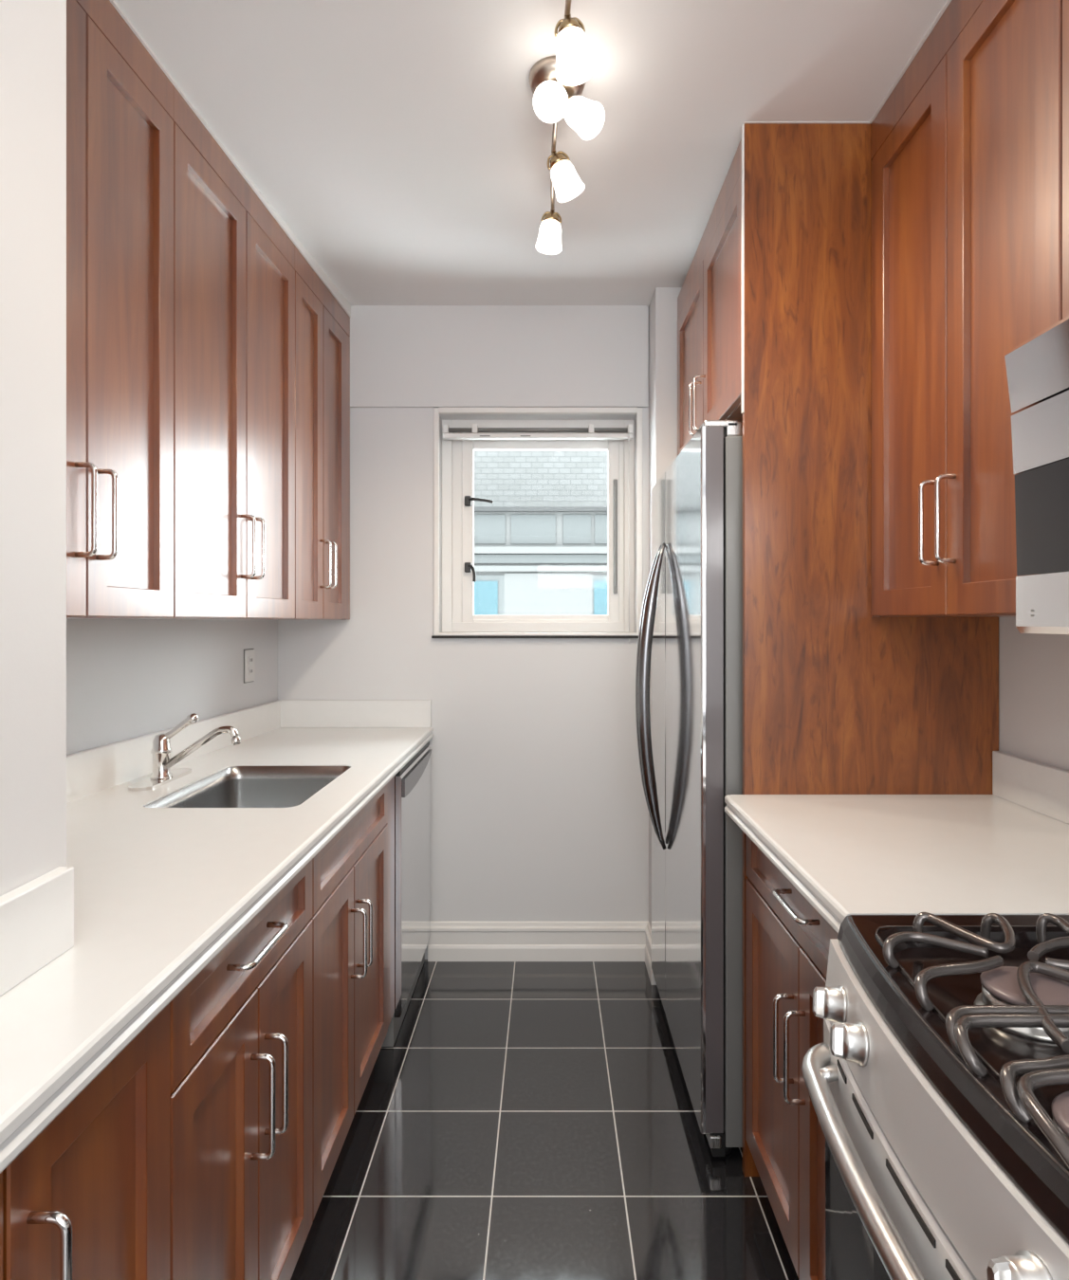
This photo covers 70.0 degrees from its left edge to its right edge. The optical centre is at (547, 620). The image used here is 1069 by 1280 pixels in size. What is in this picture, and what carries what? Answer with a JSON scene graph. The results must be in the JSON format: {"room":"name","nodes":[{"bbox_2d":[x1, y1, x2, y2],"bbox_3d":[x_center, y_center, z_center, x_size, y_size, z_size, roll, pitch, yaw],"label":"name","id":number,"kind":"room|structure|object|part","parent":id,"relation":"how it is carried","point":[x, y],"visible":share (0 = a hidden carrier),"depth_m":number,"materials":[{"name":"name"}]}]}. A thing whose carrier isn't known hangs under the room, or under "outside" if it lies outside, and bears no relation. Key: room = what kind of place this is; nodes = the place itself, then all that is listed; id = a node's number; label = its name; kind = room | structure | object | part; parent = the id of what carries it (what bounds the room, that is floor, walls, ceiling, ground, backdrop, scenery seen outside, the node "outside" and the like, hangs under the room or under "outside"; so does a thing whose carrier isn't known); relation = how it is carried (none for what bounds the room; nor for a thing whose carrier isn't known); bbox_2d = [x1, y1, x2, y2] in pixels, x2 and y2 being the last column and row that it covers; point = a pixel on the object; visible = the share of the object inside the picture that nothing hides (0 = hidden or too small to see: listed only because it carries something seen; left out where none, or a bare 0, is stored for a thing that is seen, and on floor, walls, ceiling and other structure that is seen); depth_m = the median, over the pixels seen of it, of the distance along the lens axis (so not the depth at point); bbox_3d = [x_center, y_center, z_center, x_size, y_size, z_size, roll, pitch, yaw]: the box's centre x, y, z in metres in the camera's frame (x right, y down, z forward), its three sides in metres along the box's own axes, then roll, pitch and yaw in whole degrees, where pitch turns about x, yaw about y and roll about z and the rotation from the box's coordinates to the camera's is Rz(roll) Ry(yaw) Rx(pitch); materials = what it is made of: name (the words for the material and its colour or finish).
{"room":"kitchen","nodes":[
{"label":"kitchen","id":0,"kind":"room"},
{"bbox_2d":[0,0,66,895],"bbox_3d":[-0.963,0.000,0.145,0.675,2.660,1.690,0,0,0],"label":"wall","id":1,"kind":"structure","parent":0,"point":[32,32],"depth_m":0.92,"materials":[{"name":"white paint"}]},
{"bbox_2d":[0,866,73,996],"bbox_3d":[-0.614,0.364,0.547,0.020,0.102,0.854,0,0,0],"label":"backsplash","id":2,"kind":"structure","parent":1,"relation":"attached to","point":[37,916],"depth_m":0.90,"materials":[{"name":"white stone"}]},
{"bbox_2d":[66,618,277,754],"bbox_3d":[-1.181,0.000,2.005,0.239,2.660,2.030,0,0,0],"label":"wall","id":3,"kind":"structure","parent":0,"point":[126,679],"depth_m":2.14,"materials":[{"name":"white paint"}]},
{"bbox_2d":[66,0,173,618],"bbox_3d":[-0.971,-0.596,1.349,0.338,1.179,0.688,0,0,2],"label":"upper cabinet","id":4,"kind":"object","parent":3,"relation":"attached to","point":[119,101],"visible":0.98,"depth_m":1.49,"materials":[{"name":"brown wood"}]},
{"bbox_3d":[-0.854,-0.556,1.237,0.019,1.097,0.300,0,0,2],"label":"door","id":5,"kind":"part","parent":4,"relation":"part of","materials":[{"name":"brown wood"}]},
{"bbox_3d":[-0.821,-0.198,1.357,0.039,0.169,0.010,0,0,2],"label":"handle","id":6,"kind":"part","parent":4,"relation":"part of","materials":[{"name":"silver metal"}]},
{"bbox_3d":[-0.819,-0.198,1.417,0.039,0.169,0.010,0,0,2],"label":"handle","id":7,"kind":"part","parent":4,"relation":"part of","materials":[{"name":"silver metal"}]},
{"bbox_2d":[66,700,280,803],"bbox_3d":[-1.097,0.362,1.986,0.019,0.105,1.984,0,0,3],"label":"backsplash","id":8,"kind":"structure","parent":3,"relation":"attached to","point":[90,771],"depth_m":2.04,"materials":[{"name":"white laminate"}]},
{"bbox_2d":[109,86,294,619],"bbox_3d":[-0.940,-0.596,2.051,0.333,1.179,0.719,0,0,2],"label":"upper cabinet","id":9,"kind":"object","parent":3,"relation":"attached to","point":[234,263],"visible":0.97,"depth_m":1.97,"materials":[{"name":"brown wood"}]},
{"bbox_3d":[-0.828,-0.556,1.870,0.019,1.097,0.363,0,0,2],"label":"door","id":10,"kind":"part","parent":9,"relation":"part of","materials":[{"name":"brown wood"}]},
{"bbox_2d":[109,0,350,317],"bbox_3d":[-0.820,-1.209,1.992,0.020,0.047,1.988,0,0,2],"label":"trim","id":11,"kind":"structure","parent":9,"relation":"attached to","point":[346,306],"depth_m":2.15,"materials":[{"name":"white paint"}]},
{"bbox_3d":[-0.794,-0.198,2.022,0.039,0.169,0.010,0,0,2],"label":"handle","id":12,"kind":"part","parent":9,"relation":"part of","materials":[{"name":"silver metal"}]},
{"bbox_3d":[-0.791,-0.198,2.082,0.039,0.169,0.010,0,0,2],"label":"handle","id":13,"kind":"part","parent":9,"relation":"part of","materials":[{"name":"silver metal"}]},
{"bbox_3d":[-0.813,-0.556,2.229,0.019,1.097,0.349,0,0,2],"label":"door","id":14,"kind":"part","parent":9,"relation":"part of","materials":[{"name":"brown wood"}]},
{"bbox_2d":[243,648,254,683],"bbox_3d":[-1.068,0.160,2.735,0.010,0.121,0.079,0,0,2],"label":"wall outlet","id":15,"kind":"object","parent":3,"relation":"attached to","point":[248,653],"visible":1,"depth_m":2.72,"materials":[{"name":"white plastic"}]},
{"bbox_2d":[248,667,253,675],"bbox_3d":[-1.065,0.180,2.735,0.003,0.028,0.032,0,0,3],"label":"socket","id":16,"kind":"object","parent":15,"relation":"attached to","point":[250,669],"depth_m":2.73,"materials":[{"name":"white plastic"}]},
{"bbox_2d":[248,656,253,664],"bbox_3d":[-1.065,0.140,2.735,0.003,0.028,0.032,0,0,3],"label":"socket","id":17,"kind":"object","parent":15,"relation":"attached to","point":[250,658],"depth_m":2.73,"materials":[{"name":"white plastic"}]},
{"bbox_2d":[289,246,349,619],"bbox_3d":[-0.913,-0.596,2.700,0.333,1.179,0.580,0,0,2],"label":"upper cabinet","id":18,"kind":"object","parent":3,"relation":"attached to","point":[321,324],"visible":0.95,"depth_m":2.64,"materials":[{"name":"brown wood"}]},
{"bbox_3d":[-0.800,-0.556,2.537,0.019,1.097,0.260,0,0,2],"label":"door","id":19,"kind":"part","parent":18,"relation":"part of","materials":[{"name":"brown wood"}]},
{"bbox_3d":[-0.769,-0.198,2.637,0.039,0.169,0.010,0,0,2],"label":"handle","id":20,"kind":"part","parent":18,"relation":"part of","materials":[{"name":"silver metal"}]},
{"bbox_3d":[-0.766,-0.198,2.697,0.039,0.169,0.010,0,0,2],"label":"handle","id":21,"kind":"part","parent":18,"relation":"part of","materials":[{"name":"silver metal"}]},
{"bbox_3d":[-0.790,-0.556,2.799,0.019,1.097,0.259,0,0,2],"label":"door","id":22,"kind":"part","parent":18,"relation":"part of","materials":[{"name":"brown wood"}]},
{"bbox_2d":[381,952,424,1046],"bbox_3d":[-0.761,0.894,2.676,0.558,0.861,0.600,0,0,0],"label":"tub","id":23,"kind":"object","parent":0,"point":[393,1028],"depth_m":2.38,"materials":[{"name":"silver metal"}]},
{"bbox_2d":[277,305,648,959],"bbox_3d":[0.000,0.000,3.071,2.600,2.660,0.178,0,0,0],"label":"wall","id":24,"kind":"structure","parent":0,"point":[539,812],"depth_m":3.00,"materials":[{"name":"white paint"}]},
{"bbox_2d":[277,699,431,727],"bbox_3d":[-0.760,0.362,2.987,0.604,0.105,0.020,0,0,0],"label":"backsplash","id":25,"kind":"structure","parent":24,"relation":"attached to","point":[294,713],"depth_m":2.98,"materials":[{"name":"white laminate"}]},
{"bbox_2d":[431,406,641,638],"bbox_3d":[-0.041,-0.384,3.062,0.827,0.901,0.175,0,0,0],"label":"window","id":26,"kind":"structure","parent":24,"relation":"in","point":[459,620],"depth_m":3.08,"materials":[{"name":"white paint"}]},
{"bbox_2d":[442,424,633,643],"bbox_3d":[-0.040,-0.343,3.017,0.753,0.866,0.069,0,0,0],"label":"window blind","id":27,"kind":"object","parent":26,"relation":"attached to","point":[447,429],"visible":1,"depth_m":3.01,"materials":[{"name":"white"}]},
{"bbox_3d":[-0.041,-0.732,3.030,0.751,0.020,0.036,0,0,0],"label":"rail","id":28,"kind":"part","parent":27,"relation":"part of","materials":[{"name":"white"}]},
{"bbox_3d":[0.317,-0.330,2.995,0.006,0.840,0.025,0,0,0],"label":"pull cord","id":29,"kind":"part","parent":27,"relation":"part of","materials":[{"name":"white plastic"}]},
{"bbox_3d":[-0.031,-0.352,3.105,0.638,0.780,0.040,0,0,0],"label":"sash","id":30,"kind":"part","parent":26,"relation":"part of","materials":[{"name":"white paint"}]},
{"bbox_2d":[427,921,647,961],"bbox_3d":[-0.037,1.255,2.991,0.865,0.150,0.018,0,0,0],"label":"baseboard","id":31,"kind":"structure","parent":24,"relation":"attached to","point":[448,941],"depth_m":2.99,"materials":[{"name":"white paint"}]},
{"bbox_2d":[114,0,947,307],"bbox_3d":[0.000,-1.267,0.050,4.600,0.149,6.300,0,0,0],"label":"ceiling","id":32,"kind":"structure","parent":0,"point":[404,145],"depth_m":1.79,"materials":[{"name":"white paint"}]},
{"bbox_2d":[529,0,603,255],"bbox_3d":[0.040,-1.107,1.667,0.164,0.168,0.973,0,0,0],"label":"ceiling light","id":33,"kind":"object","parent":32,"relation":"attached to","point":[557,83],"visible":1,"depth_m":1.62,"materials":[{"name":"white glass"}]},
{"bbox_3d":[0.002,-1.066,2.116,0.074,0.081,0.074,0,0,0],"label":"lamp shade","id":34,"kind":"part","parent":33,"relation":"part of","materials":[{"name":"white glass"}]},
{"bbox_3d":[0.005,-1.090,1.601,0.073,0.090,0.091,0,0,0],"label":"lamp shade","id":35,"kind":"part","parent":33,"relation":"part of","materials":[{"name":"white glass"}]},
{"bbox_3d":[0.047,-1.073,1.866,0.084,0.089,0.074,0,0,0],"label":"lamp shade","id":36,"kind":"part","parent":33,"relation":"part of","materials":[{"name":"white glass"}]},
{"bbox_3d":[0.050,-1.064,1.436,0.074,0.082,0.074,0,0,0],"label":"lamp shade","id":37,"kind":"part","parent":33,"relation":"part of","materials":[{"name":"white glass"}]},
{"bbox_3d":[0.079,-1.091,1.652,0.073,0.090,0.091,0,0,-41],"label":"lamp shade","id":38,"kind":"part","parent":33,"relation":"part of","materials":[{"name":"white glass"}]},
{"bbox_2d":[290,959,799,1279],"bbox_3d":[0.000,1.370,0.050,4.600,0.080,6.300,0,0,0],"label":"floor","id":39,"kind":"structure","parent":0,"point":[521,1120],"depth_m":1.91,"materials":[{"name":"black tile"}]},
{"bbox_2d":[0,1171,2,1279],"bbox_3d":[-0.526,0.894,0.395,0.178,0.868,0.550,0,0,0],"label":"base cabinet","id":40,"kind":"object","parent":39,"relation":"on","point":[1,1174],"visible":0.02,"depth_m":0.66,"materials":[{"name":"brown wood"}]},
{"bbox_2d":[0,699,433,1173],"bbox_3d":[-0.801,0.384,1.559,0.701,0.148,2.878,0,0,0],"label":"countertop","id":41,"kind":"structure","parent":40,"relation":"on","point":[94,947],"depth_m":1.22,"materials":[{"name":"white stone"}]},
{"bbox_2d":[128,713,240,791],"bbox_3d":[-0.917,0.328,1.985,0.236,0.175,0.250,0,0,0],"label":"faucet","id":42,"kind":"object","parent":41,"relation":"on","point":[162,774],"visible":1,"depth_m":1.98,"materials":[{"name":"silver metal"}]},
{"bbox_3d":[-1.005,0.411,1.985,0.060,0.008,0.250,0,0,0],"label":"plate","id":43,"kind":"part","parent":42,"relation":"part of","materials":[{"name":"silver metal"}]},
{"bbox_3d":[-0.959,0.277,1.991,0.092,0.073,0.028,0,0,0],"label":"lever","id":44,"kind":"part","parent":42,"relation":"part of","materials":[{"name":"silver metal"}]},
{"bbox_3d":[-0.897,0.328,1.985,0.196,0.111,0.023,0,0,0],"label":"spout","id":45,"kind":"part","parent":42,"relation":"part of","materials":[{"name":"silver metal"}]},
{"bbox_2d":[143,766,350,807],"bbox_3d":[-0.738,0.516,1.950,0.355,0.196,0.510,0,0,0],"label":"sink","id":46,"kind":"object","parent":41,"relation":"in","point":[234,786],"visible":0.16,"depth_m":2.20,"materials":[{"name":"silver metal"}]},
{"bbox_2d":[2,1003,169,1279],"bbox_3d":[-0.526,0.894,0.817,0.178,0.868,0.291,0,0,0],"label":"base cabinet","id":47,"kind":"object","parent":39,"relation":"on","point":[88,1197],"visible":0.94,"depth_m":0.83,"materials":[{"name":"brown wood"}]},
{"bbox_3d":[-0.457,0.627,0.700,0.039,0.169,0.010,0,0,0],"label":"handle","id":48,"kind":"part","parent":47,"relation":"part of","materials":[{"name":"silver metal"}]},
{"bbox_2d":[169,859,311,1279],"bbox_3d":[-0.526,0.894,1.252,0.178,0.868,0.578,0,0,0],"label":"base cabinet","id":49,"kind":"object","parent":39,"relation":"on","point":[241,1029],"visible":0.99,"depth_m":1.20,"materials":[{"name":"brown wood"}]},
{"bbox_3d":[-0.484,0.908,1.108,0.019,0.613,0.286,0,0,0],"label":"door","id":50,"kind":"part","parent":49,"relation":"part of","materials":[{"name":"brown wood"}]},
{"bbox_3d":[-0.484,0.531,1.252,0.019,0.134,0.576,0,0,0],"label":"drawer","id":51,"kind":"part","parent":49,"relation":"part of","materials":[{"name":"brown wood"}]},
{"bbox_3d":[-0.457,0.515,1.215,0.039,0.009,0.170,0,0,0],"label":"handle","id":52,"kind":"part","parent":49,"relation":"part of","materials":[{"name":"silver metal"}]},
{"bbox_3d":[-0.457,0.778,1.222,0.039,0.169,0.010,0,0,0],"label":"handle","id":53,"kind":"part","parent":49,"relation":"part of","materials":[{"name":"silver metal"}]},
{"bbox_3d":[-0.457,0.778,1.282,0.039,0.169,0.010,0,0,0],"label":"handle","id":54,"kind":"part","parent":49,"relation":"part of","materials":[{"name":"silver metal"}]},
{"bbox_3d":[-0.484,0.908,1.397,0.019,0.613,0.286,0,0,0],"label":"door","id":55,"kind":"part","parent":49,"relation":"part of","materials":[{"name":"brown wood"}]},
{"bbox_2d":[310,776,394,1221],"bbox_3d":[-0.497,0.894,1.956,0.120,0.868,0.829,0,0,0],"label":"base cabinet","id":56,"kind":"object","parent":39,"relation":"on","point":[353,918],"visible":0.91,"depth_m":1.83,"materials":[{"name":"brown wood"}]},
{"bbox_3d":[-0.484,0.908,1.707,0.019,0.613,0.327,0,0,0],"label":"door","id":57,"kind":"part","parent":56,"relation":"part of","materials":[{"name":"brown wood"}]},
{"bbox_3d":[-0.484,0.531,1.902,0.019,0.134,0.717,0,0,0],"label":"drawer","id":58,"kind":"part","parent":56,"relation":"part of","materials":[{"name":"brown wood"}]},
{"bbox_3d":[-0.457,0.778,1.842,0.039,0.169,0.010,0,0,0],"label":"handle","id":59,"kind":"part","parent":56,"relation":"part of","materials":[{"name":"silver metal"}]},
{"bbox_3d":[-0.457,0.778,1.902,0.039,0.169,0.010,0,0,0],"label":"handle","id":60,"kind":"part","parent":56,"relation":"part of","materials":[{"name":"silver metal"}]},
{"bbox_3d":[-0.484,0.908,2.067,0.019,0.613,0.387,0,0,0],"label":"door","id":61,"kind":"part","parent":56,"relation":"part of","materials":[{"name":"brown wood"}]},
{"bbox_2d":[381,741,432,1046],"bbox_3d":[-0.744,0.896,2.676,0.593,0.864,0.600,0,0,0],"label":"dishwasher","id":62,"kind":"object","parent":39,"relation":"on","point":[412,781],"visible":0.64,"depth_m":2.53,"materials":[{"name":"grey metal"}]},
{"bbox_3d":[-0.469,0.860,2.676,0.023,0.751,0.596,0,0,0],"label":"door","id":63,"kind":"part","parent":62,"relation":"part of","materials":[{"name":"silver metal"}]},
{"bbox_3d":[-0.452,0.524,2.660,0.010,0.061,0.560,0,0,0],"label":"handle","id":64,"kind":"part","parent":62,"relation":"part of","materials":[{"name":"grey metal"}]},
{"bbox_2d":[635,420,742,1156],"bbox_3d":[0.666,0.417,2.322,0.768,1.826,0.905,0,0,0],"label":"refrigerator","id":65,"kind":"object","parent":39,"relation":"on","point":[690,630],"visible":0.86,"depth_m":1.92,"materials":[{"name":"grey metal"}]},
{"bbox_3d":[0.328,0.237,2.473,0.091,0.969,0.039,0,0,0],"label":"handle","id":66,"kind":"part","parent":65,"relation":"part of","materials":[{"name":"grey metal"}]},
{"bbox_3d":[0.328,0.237,2.413,0.091,0.969,0.039,0,0,0],"label":"handle","id":67,"kind":"part","parent":65,"relation":"part of","materials":[{"name":"grey metal"}]},
{"bbox_3d":[0.380,0.390,2.610,0.012,1.736,0.330,0,0,0],"label":"door","id":68,"kind":"part","parent":65,"relation":"part of","materials":[{"name":"silver metal"}]},
{"bbox_3d":[0.380,0.390,2.156,0.012,1.736,0.569,0,0,0],"label":"door","id":69,"kind":"part","parent":65,"relation":"part of","materials":[{"name":"silver metal"}]},
{"bbox_2d":[745,834,838,1279],"bbox_3d":[0.733,0.894,1.433,0.618,0.868,0.713,0,0,0],"label":"base cabinet","id":70,"kind":"object","parent":39,"relation":"on","point":[787,940],"visible":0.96,"depth_m":1.50,"materials":[{"name":"brown wood"}]},
{"bbox_3d":[0.471,0.908,1.598,0.019,0.613,0.376,0,0,0],"label":"door","id":71,"kind":"part","parent":70,"relation":"part of","materials":[{"name":"brown wood"}]},
{"bbox_3d":[0.444,0.788,1.440,0.039,0.169,0.010,0,0,0],"label":"handle","id":72,"kind":"part","parent":70,"relation":"part of","materials":[{"name":"silver metal"}]},
{"bbox_3d":[0.471,0.530,1.432,0.019,0.132,0.708,0,0,0],"label":"drawer","id":73,"kind":"part","parent":70,"relation":"part of","materials":[{"name":"brown wood"}]},
{"bbox_3d":[0.444,0.788,1.377,0.039,0.169,0.010,0,0,0],"label":"handle","id":74,"kind":"part","parent":70,"relation":"part of","materials":[{"name":"silver metal"}]},
{"bbox_3d":[0.444,0.515,1.380,0.039,0.009,0.160,0,0,0],"label":"handle","id":75,"kind":"part","parent":70,"relation":"part of","materials":[{"name":"silver metal"}]},
{"bbox_3d":[0.471,0.908,1.242,0.019,0.613,0.329,0,0,0],"label":"door","id":76,"kind":"part","parent":70,"relation":"part of","materials":[{"name":"brown wood"}]},
{"bbox_2d":[724,750,1068,933],"bbox_3d":[0.750,0.384,1.454,0.658,0.148,0.742,0,0,0],"label":"countertop","id":77,"kind":"structure","parent":70,"relation":"on","point":[1004,851],"depth_m":1.41,"materials":[{"name":"white stone"}]},
{"bbox_2d":[742,123,998,1176],"bbox_3d":[0.774,0.070,1.836,0.608,2.520,0.020,0,0,0],"label":"end panel","id":78,"kind":"object","parent":39,"relation":"on","point":[838,698],"visible":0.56,"depth_m":1.83,"materials":[{"name":"brown wood"}]},
{"bbox_2d":[741,124,744,413],"bbox_3d":[0.467,-0.845,1.834,0.004,0.690,0.012,0,0,0],"label":"trim","id":79,"kind":"structure","parent":78,"relation":"attached to","point":[742,125],"depth_m":1.83,"materials":[{"name":"white paint"}]},
{"bbox_2d":[743,121,871,124],"bbox_3d":[0.621,-1.191,1.827,0.308,0.001,0.010,0,0,0],"label":"trim","id":80,"kind":"structure","parent":78,"relation":"attached to","point":[744,121],"depth_m":1.82,"materials":[{"name":"white paint"}]},
{"bbox_2d":[801,912,1068,1279],"bbox_3d":[0.675,0.854,0.686,0.730,0.952,0.778,0,0,0],"label":"gas range","id":81,"kind":"object","parent":39,"relation":"on","point":[930,1173],"depth_m":0.77,"materials":[{"name":"grey metal"}]},
{"bbox_3d":[0.365,0.492,0.978,0.028,0.047,0.047,0,0,8],"label":"knob","id":82,"kind":"part","parent":81,"relation":"part of","materials":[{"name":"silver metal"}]},
{"bbox_3d":[0.354,0.492,0.888,0.030,0.047,0.047,0,0,0],"label":"knob","id":83,"kind":"part","parent":81,"relation":"part of","materials":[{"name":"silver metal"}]},
{"bbox_3d":[0.400,0.878,0.686,0.096,0.474,0.774,0,0,0],"label":"glass","id":84,"kind":"part","parent":81,"relation":"part of","materials":[{"name":"black glass"}]},
{"bbox_3d":[0.346,0.590,0.686,0.074,0.032,0.727,0,0,0],"label":"handle","id":85,"kind":"part","parent":81,"relation":"part of","materials":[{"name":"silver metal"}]},
{"bbox_3d":[0.399,0.595,0.686,0.098,0.091,0.774,0,0,0],"label":"oven door","id":86,"kind":"part","parent":81,"relation":"part of","materials":[{"name":"silver metal"}]},
{"bbox_3d":[0.675,0.409,0.685,0.590,0.005,0.744,0,0,0],"label":"edge trim","id":87,"kind":"part","parent":81,"relation":"part of","materials":[{"name":"grey metal"}]},
{"bbox_3d":[0.689,0.398,0.845,0.617,0.039,0.312,0,0,0],"label":"burner grate","id":88,"kind":"part","parent":81,"relation":"part of","materials":[{"name":"grey metal"}]},
{"bbox_3d":[0.687,0.398,0.543,0.618,0.039,0.398,0,0,0],"label":"burner grate","id":89,"kind":"part","parent":81,"relation":"part of","materials":[{"name":"grey metal"}]},
{"bbox_3d":[0.524,0.417,0.830,0.108,0.026,0.108,0,0,0],"label":"burner","id":90,"kind":"part","parent":81,"relation":"part of","materials":[{"name":"silver metal"}]},
{"bbox_3d":[0.348,0.492,0.560,0.029,0.047,0.047,0,0,0],"label":"knob","id":91,"kind":"part","parent":81,"relation":"part of","materials":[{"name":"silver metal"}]},
{"bbox_3d":[0.452,0.417,0.600,0.108,0.026,0.108,0,0,0],"label":"burner","id":92,"kind":"part","parent":81,"relation":"part of","materials":[{"name":"silver metal"}]},
{"bbox_2d":[648,287,681,928],"bbox_3d":[0.738,0.000,2.908,0.685,2.660,0.205,0,0,0],"label":"wall","id":93,"kind":"structure","parent":0,"point":[663,305],"depth_m":2.81,"materials":[{"name":"white paint"}]},
{"bbox_2d":[644,921,656,985],"bbox_3d":[0.386,1.255,2.895,0.018,0.150,0.210,0,0,0],"label":"baseboard","id":94,"kind":"structure","parent":93,"relation":"attached to","point":[648,930],"depth_m":2.89,"materials":[{"name":"white paint"}]},
{"bbox_2d":[998,616,1068,770],"bbox_3d":[1.190,0.000,1.200,0.220,2.660,3.800,0,0,0],"label":"wall","id":95,"kind":"structure","parent":0,"point":[1033,667],"depth_m":1.70,"materials":[{"name":"white paint"}]},
{"bbox_2d":[676,138,742,455],"bbox_3d":[0.743,-0.870,2.325,0.618,0.630,0.955,0,0,0],"label":"upper cabinet","id":96,"kind":"object","parent":95,"relation":"attached to","point":[709,297],"visible":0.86,"depth_m":2.21,"materials":[{"name":"brown wood"}]},
{"bbox_3d":[0.481,-0.829,2.562,0.019,0.543,0.473,0,0,0],"label":"door","id":97,"kind":"part","parent":96,"relation":"part of","materials":[{"name":"brown wood"}]},
{"bbox_3d":[0.453,-0.655,2.355,0.039,0.169,0.010,0,0,0],"label":"handle","id":98,"kind":"part","parent":96,"relation":"part of","materials":[{"name":"silver metal"}]},
{"bbox_3d":[0.453,-0.655,2.292,0.039,0.169,0.010,0,0,0],"label":"handle","id":99,"kind":"part","parent":96,"relation":"part of","materials":[{"name":"silver metal"}]},
{"bbox_3d":[0.481,-0.829,2.087,0.019,0.543,0.469,0,0,0],"label":"door","id":100,"kind":"part","parent":96,"relation":"part of","materials":[{"name":"brown wood"}]},
{"bbox_2d":[871,0,1061,617],"bbox_3d":[0.904,-0.600,1.488,0.343,1.179,0.675,0,0,0],"label":"upper cabinet","id":101,"kind":"object","parent":95,"relation":"attached to","point":[966,146],"visible":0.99,"depth_m":1.44,"materials":[{"name":"brown wood"}]},
{"bbox_3d":[0.779,-0.556,1.646,0.019,1.088,0.334,0,0,0],"label":"door","id":102,"kind":"part","parent":101,"relation":"part of","materials":[{"name":"brown wood"}]},
{"bbox_3d":[0.752,-0.194,1.509,0.039,0.169,0.010,0,0,0],"label":"handle","id":103,"kind":"part","parent":101,"relation":"part of","materials":[{"name":"silver metal"}]},
{"bbox_3d":[0.752,-0.194,1.446,0.039,0.169,0.010,0,0,0],"label":"handle","id":104,"kind":"part","parent":101,"relation":"part of","materials":[{"name":"silver metal"}]},
{"bbox_3d":[0.779,-0.556,1.313,0.019,1.088,0.326,0,0,0],"label":"door","id":105,"kind":"part","parent":101,"relation":"part of","materials":[{"name":"brown wood"}]},
{"bbox_2d":[991,750,1068,823],"bbox_3d":[1.069,0.362,1.454,0.019,0.105,0.741,0,0,0],"label":"backsplash","id":106,"kind":"structure","parent":95,"relation":"attached to","point":[1041,788],"depth_m":1.67,"materials":[{"name":"white laminate"}]},
{"bbox_2d":[1061,0,1068,318],"bbox_3d":[0.904,-0.802,0.769,0.343,0.774,0.760,0,0,0],"label":"upper cabinet","id":107,"kind":"object","parent":95,"relation":"attached to","point":[1065,3],"visible":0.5,"depth_m":1.14,"materials":[{"name":"brown wood"}]},
{"bbox_2d":[869,0,950,122],"bbox_3d":[0.778,-1.190,1.105,0.024,0.002,1.431,0,0,0],"label":"trim","id":108,"kind":"structure","parent":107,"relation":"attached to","point":[947,2],"depth_m":1.61,"materials":[{"name":"white paint"}]},
{"bbox_2d":[1004,315,1068,634],"bbox_3d":[0.880,-0.198,0.763,0.395,0.432,0.757,0,0,0],"label":"microwave","id":109,"kind":"object","parent":107,"relation":"attached to","point":[1036,368],"visible":1,"depth_m":1.08,"materials":[{"name":"grey metal"}]},
{"bbox_3d":[0.716,-0.263,0.763,0.048,0.088,0.757,0,0,0],"label":"door","id":110,"kind":"part","parent":109,"relation":"part of","materials":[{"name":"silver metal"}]},
{"bbox_3d":[0.719,-0.143,0.763,0.042,0.151,0.757,0,0,0],"label":"glass","id":111,"kind":"part","parent":109,"relation":"part of","materials":[{"name":"black glass"}]},
{"bbox_3d":[0.720,-0.024,0.763,0.040,0.084,0.757,0,0,0],"label":"panel","id":112,"kind":"part","parent":109,"relation":"part of","materials":[{"name":"silver metal"}]},
{"label":"outside","id":113,"kind":"structure","parent":0,"visible":0},
{"bbox_2d":[474,450,606,615],"bbox_3d":[-0.775,1.730,10.050,3.690,11.200,3.900,0,0,0],"label":"neighbouring building","id":114,"kind":"structure","parent":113,"point":[540,543],"depth_m":8.19,"materials":[{"name":"white paint"}]},
{"bbox_3d":[-0.620,-0.985,8.193,0.320,0.310,0.015,0,0,0],"label":"wall panel","id":115,"kind":"part","parent":114,"relation":"part of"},
{"bbox_3d":[-0.160,-0.985,8.193,0.480,0.310,0.015,0,0,0],"label":"wall panel","id":116,"kind":"part","parent":114,"relation":"part of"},
{"bbox_3d":[0.310,-0.985,8.193,0.300,0.310,0.015,0,0,0],"label":"wall panel","id":117,"kind":"part","parent":114,"relation":"part of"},
{"bbox_3d":[0.700,-0.985,8.193,0.400,0.310,0.015,0,0,0],"label":"wall panel","id":118,"kind":"part","parent":114,"relation":"part of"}
]}

